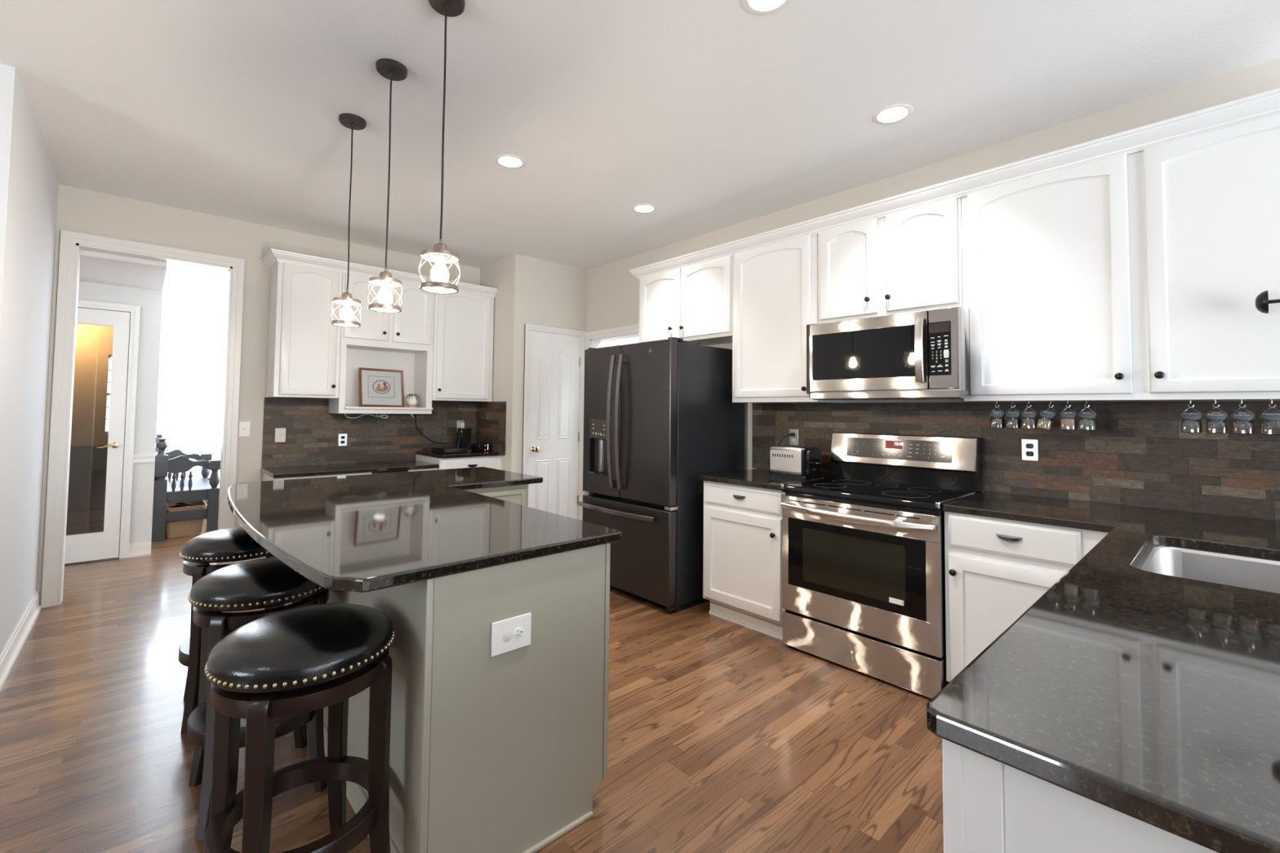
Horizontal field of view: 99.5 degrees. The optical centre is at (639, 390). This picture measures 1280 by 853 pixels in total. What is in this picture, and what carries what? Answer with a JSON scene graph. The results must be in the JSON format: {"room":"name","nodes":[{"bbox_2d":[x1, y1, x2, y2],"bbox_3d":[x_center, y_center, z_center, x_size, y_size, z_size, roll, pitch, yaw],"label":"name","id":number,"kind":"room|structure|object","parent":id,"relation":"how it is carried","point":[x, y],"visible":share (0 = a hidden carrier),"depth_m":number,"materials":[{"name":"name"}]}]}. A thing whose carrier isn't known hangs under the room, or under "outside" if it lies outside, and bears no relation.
{"room":"kitchen","nodes":[
{"label":"kitchen","id":0,"kind":"room"},
{"bbox_2d":[0,62,58,654],"bbox_3d":[-3.294,-0.005,2.837,0.120,2.728,1.653,3,-3,-42],"label":"wall","id":1,"kind":"structure","parent":0,"point":[29,185],"depth_m":2.70,"materials":[{"name":"white paint"}]},
{"bbox_2d":[0,591,41,691],"bbox_3d":[-3.247,1.304,2.828,0.026,0.112,1.633,3,-3,-42],"label":"baseboard","id":2,"kind":"structure","parent":1,"relation":"attached to","point":[8,656],"depth_m":2.84,"materials":[{"name":"white paint"}]},
{"bbox_2d":[66,323,113,512],"bbox_3d":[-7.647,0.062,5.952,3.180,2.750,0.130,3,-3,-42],"label":"door glass panel","id":3,"kind":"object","parent":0,"point":[94,343],"depth_m":6.67,"materials":[{"name":"clear glass"}]},
{"bbox_2d":[77,280,162,543],"bbox_3d":[-6.337,-0.402,4.636,3.300,3.600,2.620,3,-3,-42],"label":"wall","id":4,"kind":"structure","parent":0,"point":[150,301],"depth_m":4.71,"materials":[{"name":"white paint"}]},
{"bbox_2d":[64,307,130,564],"bbox_3d":[-4.685,0.352,4.330,0.824,2.078,0.091,3,-3,-42],"label":"door","id":5,"kind":"structure","parent":4,"relation":"in","point":[104,544],"depth_m":4.57,"materials":[{"name":"white paint"}]},
{"bbox_2d":[77,299,140,558],"bbox_3d":[-4.709,0.328,4.357,0.948,2.153,0.080,3,-3,-42],"label":"trim","id":6,"kind":"structure","parent":4,"relation":"attached to","point":[135,310],"depth_m":4.63,"materials":[{"name":"white paint"}]},
{"bbox_2d":[128,541,151,557],"bbox_3d":[-4.296,1.365,4.660,0.140,0.112,0.026,3,-3,-42],"label":"baseboard","id":7,"kind":"structure","parent":4,"relation":"attached to","point":[137,549],"depth_m":4.66,"materials":[{"name":"white paint"}]},
{"bbox_2d":[133,454,155,462],"bbox_3d":[-4.289,0.589,4.691,0.140,0.065,0.024,3,-3,-42],"label":"trim","id":8,"kind":"structure","parent":4,"relation":"attached to","point":[142,458],"depth_m":4.69,"materials":[{"name":"white paint"}]},
{"bbox_2d":[79,249,167,290],"bbox_3d":[-5.110,-0.991,3.328,3.300,0.080,1.232,3,-3,-42],"label":"ceiling","id":9,"kind":"structure","parent":0,"point":[95,267],"depth_m":4.11,"materials":[{"name":"white paint"}]},
{"bbox_2d":[160,262,228,479],"bbox_3d":[-4.914,-0.263,7.799,3.320,3.600,0.120,3,-3,-42],"label":"wall","id":10,"kind":"structure","parent":0,"point":[194,304],"depth_m":6.95,"materials":[{"name":"white paint"}]},
{"bbox_2d":[157,345,179,479],"bbox_3d":[-5.947,0.338,6.819,0.175,1.800,0.040,3,-3,-42],"label":"window","id":11,"kind":"structure","parent":10,"relation":"in","point":[162,348],"depth_m":6.84,"materials":[{"name":"white paint"}]},
{"bbox_2d":[155,339,225,437],"bbox_3d":[-5.544,0.444,7.104,1.300,2.120,0.020,3,-3,-42],"label":"trim","id":12,"kind":"structure","parent":10,"relation":"attached to","point":[163,342],"depth_m":6.90,"materials":[{"name":"white paint"}]},
{"bbox_2d":[182,347,225,487],"bbox_3d":[-5.481,0.481,7.213,0.907,2.035,0.042,3,-3,-42],"label":"window","id":13,"kind":"structure","parent":10,"relation":"in","point":[205,368],"depth_m":7.04,"materials":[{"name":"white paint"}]},
{"bbox_2d":[36,184,479,605],"bbox_3d":[-2.462,-0.355,4.819,4.000,3.600,0.125,3,-3,-42],"label":"wall","id":14,"kind":"structure","parent":0,"point":[78,210],"depth_m":4.17,"materials":[{"name":"beige paint"}]},
{"bbox_2d":[40,229,244,608],"bbox_3d":[-3.473,0.183,3.864,0.972,2.428,0.150,3,-3,-42],"label":"trim","id":15,"kind":"structure","parent":14,"relation":"attached to","point":[72,243],"depth_m":3.58,"materials":[{"name":"white paint"}]},
{"bbox_2d":[238,422,250,436],"bbox_3d":[-3.042,0.297,4.171,0.072,0.116,0.017,3,-3,-42],"label":"light switch","id":16,"kind":"object","parent":14,"relation":"attached to","point":[244,428],"visible":1,"depth_m":4.17,"materials":[{"name":"white plastic"}]},
{"bbox_2d":[266,262,342,398],"bbox_3d":[-2.654,-0.461,4.302,0.438,1.034,0.381,3,-3,-42],"label":"upper cabinet","id":17,"kind":"object","parent":14,"relation":"attached to","point":[304,356],"visible":1,"depth_m":4.18,"materials":[{"name":"white paint"}]},
{"bbox_2d":[262,248,497,297],"bbox_3d":[-2.174,-0.974,4.751,1.828,0.080,0.390,3,-3,-42],"label":"crown molding","id":18,"kind":"structure","parent":17,"relation":"attached to","point":[273,256],"depth_m":4.39,"materials":[{"name":"white paint"}]},
{"bbox_2d":[261,397,476,467],"bbox_3d":[-2.303,0.358,4.850,1.772,0.552,0.012,3,-3,-42],"label":"backsplash","id":19,"kind":"structure","parent":14,"relation":"attached to","point":[312,433],"depth_m":4.67,"materials":[{"name":"tile"}]},
{"bbox_2d":[275,427,285,442],"bbox_3d":[-2.862,0.354,4.317,0.072,0.112,0.017,3,-3,-42],"label":"light switch","id":20,"kind":"object","parent":19,"relation":"attached to","point":[280,433],"visible":1,"depth_m":4.32,"materials":[{"name":"white plastic"}]},
{"bbox_2d":[337,433,346,445],"bbox_3d":[-2.534,0.419,4.623,0.068,0.104,0.008,3,-3,-42],"label":"wall outlet","id":21,"kind":"object","parent":19,"relation":"attached to","point":[342,437],"visible":1,"depth_m":4.62,"materials":[{"name":"white plastic"}]},
{"bbox_2d":[328,272,435,413],"bbox_3d":[-2.217,-0.380,4.700,0.746,1.155,0.381,3,-3,-42],"label":"upper cabinet","id":22,"kind":"object","parent":14,"relation":"attached to","point":[403,340],"visible":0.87,"depth_m":4.68,"materials":[{"name":"white paint"}]},
{"bbox_2d":[358,367,404,407],"bbox_3d":[-2.237,-0.023,4.703,0.075,0.336,0.369,-2,-3,44],"label":"picture frame","id":23,"kind":"object","parent":22,"relation":"in","point":[378,388],"visible":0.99,"depth_m":4.70,"materials":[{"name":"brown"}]},
{"bbox_2d":[344,406,432,409],"bbox_3d":[-2.207,0.152,4.692,0.706,0.018,0.325,3,-3,-42],"label":"shelf","id":24,"kind":"object","parent":22,"relation":"attached to","point":[345,407],"depth_m":4.56,"materials":[{"name":"white paint"}]},
{"bbox_2d":[405,393,420,407],"bbox_3d":[-2.019,0.087,4.819,0.131,0.122,0.107,3,-3,-42],"label":"potted plant","id":25,"kind":"object","parent":22,"relation":"in","point":[412,401],"visible":0.98,"depth_m":4.79,"materials":[{"name":"green plant"}]},
{"bbox_2d":[431,287,493,401],"bbox_3d":[-1.729,-0.418,5.150,0.578,1.034,0.381,3,-3,-42],"label":"upper cabinet","id":26,"kind":"object","parent":14,"relation":"attached to","point":[464,322],"visible":0.92,"depth_m":5.02,"materials":[{"name":"white paint"}]},
{"bbox_2d":[0,510,943,852],"bbox_3d":[-1.837,1.434,2.819,9.200,0.120,12.900,3,-3,-42],"label":"floor","id":27,"kind":"structure","parent":0,"point":[725,735],"depth_m":2.09,"materials":[{"name":"brown wood"}]},
{"bbox_2d":[164,518,204,537],"bbox_3d":[-4.641,1.364,5.522,0.324,0.175,0.390,3,-3,-42],"label":"wicker basket","id":28,"kind":"object","parent":27,"relation":"on","point":[194,526],"visible":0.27,"depth_m":5.39,"materials":[{"name":"beige wicker"}]},
{"bbox_2d":[151,434,220,542],"bbox_3d":[-4.831,0.969,5.754,0.512,0.978,1.150,3,-3,-42],"label":"bench","id":29,"kind":"object","parent":27,"relation":"on","point":[205,488],"visible":0.91,"depth_m":5.35,"materials":[{"name":"grey paint"}]},
{"bbox_2d":[165,500,207,512],"bbox_3d":[-4.665,1.206,5.559,0.329,0.096,0.470,3,-3,-42],"label":"wicker basket","id":30,"kind":"object","parent":29,"relation":"on","point":[200,504],"visible":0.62,"depth_m":5.47,"materials":[{"name":"beige wicker"}]},
{"bbox_2d":[178,526,284,733],"bbox_3d":[-1.761,0.984,2.373,0.410,0.746,0.410,2,-2,-25],"label":"bar stool","id":31,"kind":"object","parent":27,"relation":"on","point":[233,544],"visible":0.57,"depth_m":2.20,"materials":[{"name":"black leather"}]},
{"bbox_2d":[186,557,328,839],"bbox_3d":[-1.292,0.968,1.854,0.410,0.746,0.410,-1,-3,34],"label":"bar stool","id":32,"kind":"object","parent":27,"relation":"on","point":[262,583],"visible":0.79,"depth_m":1.73,"materials":[{"name":"brown wood"}]},
{"bbox_2d":[203,603,395,852],"bbox_3d":[-0.855,0.954,1.375,0.410,0.746,0.410,2,-3,-36],"label":"bar stool","id":33,"kind":"object","parent":27,"relation":"on","point":[305,659],"visible":1,"depth_m":1.31,"materials":[{"name":"black leather"}]},
{"bbox_2d":[259,467,437,559],"bbox_3d":[-2.333,1.038,4.417,1.168,0.786,0.578,3,-3,-42],"label":"base cabinet","id":34,"kind":"object","parent":27,"relation":"on","point":[265,477],"visible":0.02,"depth_m":4.12,"materials":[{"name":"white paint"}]},
{"bbox_2d":[261,459,439,478],"bbox_3d":[-2.338,0.630,4.431,1.184,0.030,0.546,3,-3,-42],"label":"countertop","id":35,"kind":"structure","parent":34,"relation":"on","point":[367,467],"depth_m":4.29,"materials":[{"name":"stone"}]},
{"bbox_2d":[372,470,408,474],"bbox_3d":[-2.115,1.044,4.475,0.268,0.784,0.393,3,-3,-42],"label":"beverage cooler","id":36,"kind":"object","parent":27,"relation":"on","point":[396,471],"visible":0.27,"depth_m":4.37,"materials":[{"name":"black"}]},
{"bbox_2d":[284,484,610,852],"bbox_3d":[-0.852,0.949,2.550,1.175,0.848,2.170,3,-3,-42],"label":"kitchen island","id":37,"kind":"object","parent":27,"relation":"on","point":[507,752],"visible":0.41,"depth_m":1.53,"materials":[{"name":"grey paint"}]},
{"bbox_2d":[227,466,622,592],"bbox_3d":[-0.924,0.506,2.524,1.524,0.032,2.217,3,-3,-42],"label":"island countertop","id":38,"kind":"structure","parent":37,"relation":"on","point":[363,533],"depth_m":1.85,"materials":[{"name":"stone"}]},
{"bbox_2d":[490,612,531,657],"bbox_3d":[-0.364,0.692,1.541,0.124,0.091,0.007,3,-3,-42],"label":"wall outlet","id":39,"kind":"object","parent":37,"relation":"attached to","point":[512,633],"visible":1,"depth_m":1.54,"materials":[{"name":"white plastic"}]},
{"bbox_2d":[514,626,523,638],"bbox_3d":[-0.348,0.694,1.554,0.030,0.030,0.002,3,-3,-42],"label":"socket","id":40,"kind":"object","parent":39,"relation":"attached to","point":[518,631],"depth_m":1.55,"materials":[{"name":"white plastic"}]},
{"bbox_2d":[415,454,502,470],"bbox_3d":[-1.670,1.028,5.010,0.598,0.866,0.603,3,-3,-42],"label":"base cabinet","id":41,"kind":"object","parent":27,"relation":"on","point":[495,462],"visible":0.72,"depth_m":4.82,"materials":[{"name":"white paint"}]},
{"bbox_2d":[415,448,505,458],"bbox_3d":[-1.665,0.580,5.026,0.600,0.030,0.582,3,-3,-42],"label":"countertop","id":42,"kind":"structure","parent":41,"relation":"on","point":[427,453],"depth_m":4.83,"materials":[{"name":"stone"}]},
{"bbox_2d":[431,446,466,453],"bbox_3d":[-1.727,0.537,4.908,0.192,0.044,0.240,-1,-3,33],"label":"box","id":43,"kind":"object","parent":42,"relation":"on","point":[448,449],"visible":1,"depth_m":4.84,"materials":[{"name":"black plastic"}]},
{"bbox_2d":[454,427,471,451],"bbox_3d":[-1.685,0.462,5.147,0.136,0.215,0.140,2,-3,-37],"label":"modem","id":44,"kind":"object","parent":42,"relation":"on","point":[464,439],"visible":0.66,"depth_m":5.11,"materials":[{"name":"black plastic"}]},
{"bbox_2d":[471,440,490,451],"bbox_3d":[-1.496,0.517,5.127,0.121,0.106,0.138,-1,-3,39],"label":"modem","id":45,"kind":"object","parent":42,"relation":"on","point":[478,446],"visible":1,"depth_m":5.08,"materials":[{"name":"black plastic"}]},
{"bbox_2d":[578,337,745,613],"bbox_3d":[0.143,0.557,4.013,0.870,1.766,0.916,3,-3,-42],"label":"refrigerator","id":46,"kind":"object","parent":27,"relation":"on","point":[660,415],"visible":0.93,"depth_m":3.65,"materials":[{"name":"black metal"}]},
{"bbox_2d":[702,480,787,639],"bbox_3d":[0.821,1.001,3.454,0.673,0.848,0.604,3,-3,-42],"label":"base cabinet","id":47,"kind":"object","parent":27,"relation":"on","point":[743,584],"visible":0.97,"depth_m":3.23,"materials":[{"name":"white paint"}]},
{"bbox_2d":[697,468,830,490],"bbox_3d":[0.821,0.561,3.471,0.657,0.032,0.619,3,-3,-42],"label":"countertop","id":48,"kind":"structure","parent":47,"relation":"on","point":[757,477],"depth_m":3.34,"materials":[{"name":"stone"}]},
{"bbox_2d":[768,432,821,479],"bbox_3d":[0.954,0.411,3.469,0.278,0.269,0.454,1,-2,-10],"label":"toaster","id":49,"kind":"object","parent":48,"relation":"on","point":[793,462],"visible":1,"depth_m":3.33,"materials":[{"name":"metal"}]},
{"bbox_2d":[780,431,982,698],"bbox_3d":[1.276,0.826,2.907,0.707,1.165,0.817,3,-3,-42],"label":"range","id":50,"kind":"object","parent":27,"relation":"on","point":[864,562],"visible":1,"depth_m":2.73,"materials":[{"name":"silver metal"}]},
{"bbox_2d":[780,477,977,513],"bbox_3d":[1.268,0.541,2.908,0.566,0.050,0.817,3,-3,-42],"label":"cooktop","id":51,"kind":"object","parent":50,"relation":"in","point":[878,493],"depth_m":2.80,"materials":[{"name":"black glass"}]},
{"bbox_2d":[944,511,1108,681],"bbox_3d":[1.789,0.970,2.400,0.673,0.848,0.614,3,-3,-42],"label":"base cabinet","id":52,"kind":"object","parent":27,"relation":"on","point":[996,569],"visible":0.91,"depth_m":2.29,"materials":[{"name":"white paint"}]},
{"bbox_2d":[942,738,1217,852],"bbox_3d":[1.686,0.901,0.689,1.853,0.848,1.774,3,-3,-42],"label":"base cabinet","id":53,"kind":"object","parent":27,"relation":"on","point":[990,806],"visible":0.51,"depth_m":0.67,"materials":[{"name":"white paint"}]},
{"bbox_2d":[926,491,1279,852],"bbox_3d":[1.744,0.477,1.104,2.500,0.032,2.488,3,-3,-42],"label":"countertop","id":54,"kind":"structure","parent":53,"relation":"on","point":[1153,699],"depth_m":0.81,"materials":[{"name":"stone"}]},
{"bbox_2d":[1135,545,1279,593],"bbox_3d":[1.792,0.601,1.339,0.670,0.196,0.856,3,-3,-42],"label":"sink","id":55,"kind":"object","parent":54,"relation":"in","point":[1237,571],"visible":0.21,"depth_m":1.72,"materials":[{"name":"silver metal"}]},
{"bbox_2d":[480,253,586,473],"bbox_3d":[-1.101,0.121,5.487,0.820,2.728,0.711,3,-3,-42],"label":"wall","id":56,"kind":"structure","parent":0,"point":[531,291],"depth_m":5.13,"materials":[{"name":"beige paint"}]},
{"bbox_2d":[475,401,506,452],"bbox_3d":[-1.447,0.339,5.239,0.010,0.466,0.598,3,-3,-42],"label":"backsplash","id":57,"kind":"structure","parent":56,"relation":"attached to","point":[491,418],"depth_m":5.20,"materials":[{"name":"tile"}]},
{"bbox_2d":[521,323,586,520],"bbox_3d":[-0.856,0.433,5.276,0.696,2.092,0.118,3,-3,-42],"label":"trim","id":58,"kind":"structure","parent":56,"relation":"attached to","point":[528,327],"depth_m":5.30,"materials":[{"name":"white paint"}]},
{"bbox_2d":[527,330,581,519],"bbox_3d":[-0.809,0.455,5.229,0.588,2.022,0.080,3,-3,-42],"label":"door","id":59,"kind":"structure","parent":56,"relation":"in","point":[555,361],"depth_m":5.25,"materials":[{"name":"white paint"}]},
{"bbox_2d":[600,337,639,347],"bbox_3d":[0.290,0.107,5.696,1.270,2.800,2.800,3,-3,-42],"label":"wall","id":60,"kind":"structure","parent":0,"point":[634,340],"depth_m":6.93,"materials":[{"name":"white paint"}]},
{"bbox_2d":[0,0,1279,270],"bbox_3d":[-0.921,-1.482,0.672,7.450,0.100,8.370,3,-3,-42],"label":"ceiling","id":61,"kind":"structure","parent":0,"point":[713,115],"depth_m":2.48,"materials":[{"name":"white paint"}]},
{"bbox_2d":[331,112,366,327],"bbox_3d":[-1.444,-0.837,2.695,0.127,1.040,0.127,-1,-3,42],"label":"pendant light","id":62,"kind":"object","parent":61,"relation":"hanging from","point":[353,122],"visible":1,"depth_m":2.68,"materials":[{"name":"beige"}]},
{"bbox_2d":[367,57,407,312],"bbox_3d":[-1.057,-0.849,2.277,0.127,1.040,0.127,1,-2,-8],"label":"pendant light","id":63,"kind":"object","parent":61,"relation":"hanging from","point":[391,69],"visible":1,"depth_m":2.26,"materials":[{"name":"beige"}]},
{"bbox_2d":[418,0,465,293],"bbox_3d":[-0.687,-0.861,1.891,0.127,1.040,0.127,-1,-3,27],"label":"pendant light","id":64,"kind":"object","parent":61,"relation":"hanging from","point":[439,273],"visible":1,"depth_m":1.89,"materials":[{"name":"glass"}]},
{"bbox_2d":[494,154,525,168],"bbox_3d":[-0.753,-1.329,3.151,0.178,0.008,0.178,3,-3,-42],"label":"recessed light","id":65,"kind":"object","parent":61,"relation":"in","point":[508,161],"visible":1,"depth_m":3.14,"materials":[{"name":"white plastic"}]},
{"bbox_2d":[631,203,657,213],"bbox_3d":[0.030,-1.293,3.856,0.178,0.008,0.178,3,-3,-42],"label":"recessed light","id":66,"kind":"object","parent":61,"relation":"in","point":[643,207],"visible":1,"depth_m":3.84,"materials":[{"name":"white"}]},
{"bbox_2d":[741,0,791,14],"bbox_3d":[0.442,-1.367,1.880,0.178,0.008,0.178,3,-3,-42],"label":"recessed light","id":67,"kind":"object","parent":61,"relation":"in","point":[755,6],"visible":1,"depth_m":1.92,"materials":[{"name":"white plastic"}]},
{"bbox_2d":[872,103,913,124],"bbox_3d":[1.218,-1.330,2.615,0.178,0.008,0.178,3,-3,-42],"label":"recessed light","id":68,"kind":"object","parent":61,"relation":"in","point":[893,113],"visible":1,"depth_m":2.60,"materials":[{"name":"white plastic"}]},
{"bbox_2d":[586,57,1279,520],"bbox_3d":[1.681,0.058,3.153,0.120,2.728,8.173,3,-3,-42],"label":"wall","id":69,"kind":"structure","parent":0,"point":[612,295],"depth_m":3.13,"materials":[{"name":"beige paint"}]},
{"bbox_2d":[582,324,639,495],"bbox_3d":[-0.174,0.441,5.145,0.144,2.080,1.022,3,-3,-42],"label":"trim","id":70,"kind":"structure","parent":69,"relation":"attached to","point":[593,339],"depth_m":5.25,"materials":[{"name":"white paint"}]},
{"bbox_2d":[639,255,733,346],"bbox_3d":[0.417,-0.654,4.203,0.373,0.577,0.957,3,-3,-42],"label":"upper cabinet","id":71,"kind":"object","parent":69,"relation":"attached to","point":[693,303],"visible":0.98,"depth_m":4.04,"materials":[{"name":"white paint"}]},
{"bbox_2d":[732,233,844,403],"bbox_3d":[0.956,-0.441,3.604,0.373,1.040,0.642,3,-3,-42],"label":"upper cabinet","id":72,"kind":"object","parent":69,"relation":"attached to","point":[775,286],"visible":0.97,"depth_m":3.49,"materials":[{"name":"white paint"}]},
{"bbox_2d":[817,196,962,323],"bbox_3d":[1.441,-0.683,3.087,0.373,0.586,0.782,3,-3,-42],"label":"upper cabinet","id":73,"kind":"object","parent":69,"relation":"attached to","point":[908,260],"visible":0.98,"depth_m":2.93,"materials":[{"name":"white paint"}]},
{"bbox_2d":[806,305,968,399],"bbox_3d":[1.379,-0.169,2.984,0.567,0.442,0.815,3,-3,-42],"label":"microwave","id":74,"kind":"object","parent":73,"relation":"attached to","point":[919,354],"visible":1,"depth_m":2.77,"materials":[{"name":"silver metal"}]},
{"bbox_2d":[629,88,1279,279],"bbox_3d":[1.329,-0.992,3.216,0.382,0.080,3.775,3,-3,-42],"label":"crown molding","id":75,"kind":"structure","parent":69,"relation":"attached to","point":[1265,104],"depth_m":2.52,"materials":[{"name":"white paint"}]},
{"bbox_2d":[751,400,1279,520],"bbox_3d":[1.933,0.292,2.768,0.012,0.470,3.275,3,-3,-42],"label":"backsplash","id":76,"kind":"structure","parent":69,"relation":"attached to","point":[1138,453],"depth_m":2.52,"materials":[{"name":"tile"}]},
{"bbox_2d":[789,429,798,445],"bbox_3d":[1.053,0.319,3.712,0.008,0.112,0.070,3,-3,-42],"label":"wall outlet","id":77,"kind":"object","parent":76,"relation":"attached to","point":[793,440],"visible":0.98,"depth_m":3.71,"materials":[{"name":"grey plastic"}]},
{"bbox_2d":[1021,439,1038,461],"bbox_3d":[1.959,0.298,2.725,0.008,0.108,0.070,3,-3,-42],"label":"wall outlet","id":78,"kind":"object","parent":76,"relation":"attached to","point":[1029,447],"visible":1,"depth_m":2.72,"materials":[{"name":"white plastic"}]},
{"bbox_2d":[961,113,1279,402],"bbox_3d":[2.148,-0.478,2.306,0.373,1.042,1.310,3,-3,-42],"label":"upper cabinet","id":79,"kind":"object","parent":69,"relation":"attached to","point":[1140,276],"visible":1,"depth_m":2.23,"materials":[{"name":"white paint"}]},
{"bbox_2d":[1187,400,1194,408],"bbox_3d":[2.182,0.052,2.148,0.006,0.032,0.019,3,-3,-42],"label":"hook","id":80,"kind":"object","parent":79,"relation":"attached to","point":[1189,400],"visible":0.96,"depth_m":2.15,"materials":[{"name":"silver metal"}]},
{"bbox_2d":[1179,406,1203,433],"bbox_3d":[2.183,0.115,2.147,0.060,0.103,0.065,2,-3,-33],"label":"spice jar","id":81,"kind":"object","parent":80,"relation":"hanging from","point":[1192,415],"visible":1,"depth_m":2.13,"materials":[{"name":"clear glass"}]},
{"bbox_2d":[1212,400,1219,408],"bbox_3d":[2.228,0.051,2.098,0.006,0.032,0.019,3,-3,-42],"label":"hook","id":82,"kind":"object","parent":79,"relation":"attached to","point":[1215,401],"visible":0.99,"depth_m":2.10,"materials":[{"name":"silver metal"}]},
{"bbox_2d":[1204,406,1228,433],"bbox_3d":[2.229,0.113,2.097,0.060,0.103,0.065,3,-3,-41],"label":"spice jar","id":83,"kind":"object","parent":82,"relation":"hanging from","point":[1211,415],"visible":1,"depth_m":2.08,"materials":[{"name":"clear glass"}]},
{"bbox_2d":[1238,400,1245,408],"bbox_3d":[2.274,0.049,2.048,0.006,0.032,0.019,3,-3,-42],"label":"hook","id":84,"kind":"object","parent":79,"relation":"attached to","point":[1241,401],"visible":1,"depth_m":2.05,"materials":[{"name":"silver metal"}]},
{"bbox_2d":[1230,406,1255,434],"bbox_3d":[2.275,0.112,2.046,0.060,0.103,0.065,2,-3,-33],"label":"spice jar","id":85,"kind":"object","parent":84,"relation":"hanging from","point":[1237,416],"visible":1,"depth_m":2.03,"materials":[{"name":"clear glass"}]},
{"bbox_2d":[1254,290,1279,313],"bbox_3d":[2.312,-0.314,1.810,0.344,0.082,0.082,-1,-3,42],"label":"towel holder","id":86,"kind":"object","parent":79,"relation":"attached to","point":[1262,301],"visible":1,"depth_m":1.89,"materials":[{"name":"brown metal"}]},
{"bbox_2d":[1268,399,1275,408],"bbox_3d":[2.324,0.048,1.993,0.006,0.032,0.019,3,-3,-42],"label":"hook","id":87,"kind":"object","parent":79,"relation":"attached to","point":[1271,401],"visible":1,"depth_m":1.99,"materials":[{"name":"silver metal"}]},
{"bbox_2d":[1259,406,1279,435],"bbox_3d":[2.325,0.110,1.992,0.060,0.103,0.065,2,-3,-39],"label":"spice jar","id":88,"kind":"object","parent":87,"relation":"hanging from","point":[1268,416],"visible":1,"depth_m":1.98,"materials":[{"name":"clear glass"}]},
{"bbox_3d":[1.735,0.067,2.635,0.006,0.032,0.019,3,-3,-42],"label":"hook","id":89,"kind":"object","parent":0,"visible":0},
{"bbox_2d":[989,406,1005,428],"bbox_3d":[1.736,0.129,2.633,0.060,0.103,0.065,2,-3,-38],"label":"spice jar","id":90,"kind":"object","parent":89,"relation":"hanging from","point":[996,420],"visible":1,"depth_m":2.62,"materials":[{"name":"clear glass"}]},
{"bbox_3d":[1.779,0.066,2.587,0.006,0.032,0.019,3,-3,-42],"label":"hook","id":91,"kind":"object","parent":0,"visible":0},
{"bbox_2d":[1004,407,1021,428],"bbox_3d":[1.780,0.128,2.586,0.060,0.103,0.065,2,-3,-35],"label":"spice jar","id":92,"kind":"object","parent":91,"relation":"hanging from","point":[1011,415],"visible":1,"depth_m":2.57,"materials":[{"name":"clear glass"}]},
{"bbox_3d":[1.822,0.064,2.540,0.006,0.032,0.019,3,-3,-42],"label":"hook","id":93,"kind":"object","parent":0,"visible":0},
{"bbox_2d":[1021,406,1037,429],"bbox_3d":[1.823,0.127,2.539,0.060,0.103,0.065,3,-3,-43],"label":"spice jar","id":94,"kind":"object","parent":93,"relation":"hanging from","point":[1028,416],"visible":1,"depth_m":2.52,"materials":[{"name":"clear glass"}]},
{"bbox_3d":[1.878,0.062,2.479,0.006,0.032,0.019,3,-3,-42],"label":"hook","id":95,"kind":"object","parent":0,"visible":0},
{"bbox_2d":[1035,406,1057,429],"bbox_3d":[1.871,0.126,2.490,0.060,0.105,0.082,2,-3,-34],"label":"spice jar","id":96,"kind":"object","parent":95,"relation":"hanging from","point":[1047,414],"visible":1,"depth_m":2.48,"materials":[{"name":"clear glass"}]},
{"bbox_3d":[1.920,0.061,2.433,0.006,0.032,0.019,3,-3,-42],"label":"hook","id":97,"kind":"object","parent":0,"visible":0},
{"bbox_2d":[1059,406,1077,430],"bbox_3d":[1.921,0.123,2.432,0.060,0.103,0.065,3,-3,-41],"label":"spice jar","id":98,"kind":"object","parent":97,"relation":"hanging from","point":[1068,420],"visible":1,"depth_m":2.42,"materials":[{"name":"clear glass"}]},
{"bbox_3d":[1.965,0.059,2.384,0.006,0.032,0.019,3,-3,-42],"label":"hook","id":99,"kind":"object","parent":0,"visible":0},
{"bbox_2d":[1077,406,1097,430],"bbox_3d":[1.966,0.122,2.383,0.060,0.103,0.065,2,-3,-38],"label":"spice jar","id":100,"kind":"object","parent":99,"relation":"hanging from","point":[1086,417],"visible":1,"depth_m":2.37,"materials":[{"name":"clear glass"}]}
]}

